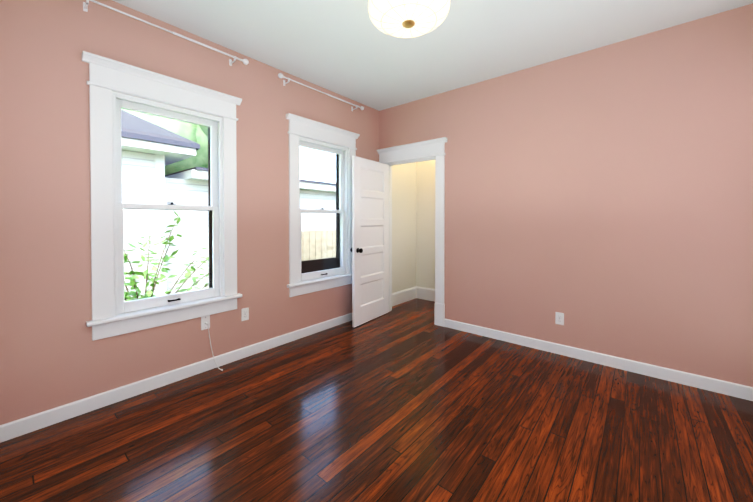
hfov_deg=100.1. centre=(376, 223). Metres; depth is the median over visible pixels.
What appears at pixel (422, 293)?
baseboard
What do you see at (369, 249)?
door
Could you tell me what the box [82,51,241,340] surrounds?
window
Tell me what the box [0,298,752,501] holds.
floor
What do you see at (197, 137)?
trees
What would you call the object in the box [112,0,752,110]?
ceiling
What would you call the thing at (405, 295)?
baseboard
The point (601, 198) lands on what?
wall
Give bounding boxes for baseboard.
[0,313,351,442]
[392,286,416,306]
[417,286,434,301]
[444,319,752,400]
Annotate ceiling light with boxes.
[368,0,449,38]
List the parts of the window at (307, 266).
window sash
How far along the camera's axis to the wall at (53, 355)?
2.11 m
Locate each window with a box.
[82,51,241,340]
[286,113,359,296]
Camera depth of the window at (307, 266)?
3.66 m
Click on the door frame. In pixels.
(428, 150)
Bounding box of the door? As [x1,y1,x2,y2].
[350,156,388,326]
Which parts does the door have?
door knob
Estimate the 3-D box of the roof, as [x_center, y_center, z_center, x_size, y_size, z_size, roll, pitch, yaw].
[-9.487,-2.689,4.490,8.200,2.570,9.900,1,1,40]
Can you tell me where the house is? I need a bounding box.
[122,150,335,300]
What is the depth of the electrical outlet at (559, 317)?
3.00 m
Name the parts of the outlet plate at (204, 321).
cable outlet plate with cord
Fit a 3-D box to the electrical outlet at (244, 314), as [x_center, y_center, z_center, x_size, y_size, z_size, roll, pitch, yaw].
[-1.222,0.845,2.933,0.008,0.114,0.070,1,1,40]
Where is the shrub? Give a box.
[124,210,208,300]
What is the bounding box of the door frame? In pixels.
[377,137,446,326]
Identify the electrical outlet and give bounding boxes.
[241,307,248,320]
[555,312,563,324]
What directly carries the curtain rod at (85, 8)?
attached to the wall at (53, 355)
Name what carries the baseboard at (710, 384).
attached to the wall at (601, 198)
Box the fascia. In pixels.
[121,131,335,184]
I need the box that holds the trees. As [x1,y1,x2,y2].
[121,108,207,174]
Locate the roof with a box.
[121,110,197,143]
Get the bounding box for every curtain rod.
[83,0,248,65]
[278,73,363,110]
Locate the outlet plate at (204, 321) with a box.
[201,315,222,370]
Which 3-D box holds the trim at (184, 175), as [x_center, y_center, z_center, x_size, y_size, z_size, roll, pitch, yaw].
[-7.105,0.291,7.358,8.100,3.300,17.200,1,1,40]
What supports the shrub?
on the ground
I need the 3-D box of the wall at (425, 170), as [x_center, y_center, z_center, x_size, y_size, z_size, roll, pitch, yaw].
[1.294,-0.176,4.674,2.000,2.800,0.100,1,1,40]
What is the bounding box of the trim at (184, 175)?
[121,137,335,295]
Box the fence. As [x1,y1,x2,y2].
[301,229,335,260]
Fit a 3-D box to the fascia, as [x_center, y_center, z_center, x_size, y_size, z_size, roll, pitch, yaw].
[-7.105,-1.224,7.339,8.200,0.430,17.300,1,1,40]
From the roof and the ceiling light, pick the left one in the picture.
the roof
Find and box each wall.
[0,0,415,424]
[379,3,752,386]
[416,160,434,288]
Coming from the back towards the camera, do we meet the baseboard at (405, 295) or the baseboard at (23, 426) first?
the baseboard at (405, 295)
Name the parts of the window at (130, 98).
window sash, storm frame, window hardware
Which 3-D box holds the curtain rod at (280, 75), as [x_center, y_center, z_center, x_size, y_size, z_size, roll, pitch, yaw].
[-0.587,-1.453,3.581,0.110,0.070,1.233,1,1,40]
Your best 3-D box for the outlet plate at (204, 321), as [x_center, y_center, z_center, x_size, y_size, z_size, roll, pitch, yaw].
[-1.387,1.015,2.658,0.112,0.467,0.130,1,1,40]
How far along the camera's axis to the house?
5.90 m
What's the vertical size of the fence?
1.830 m

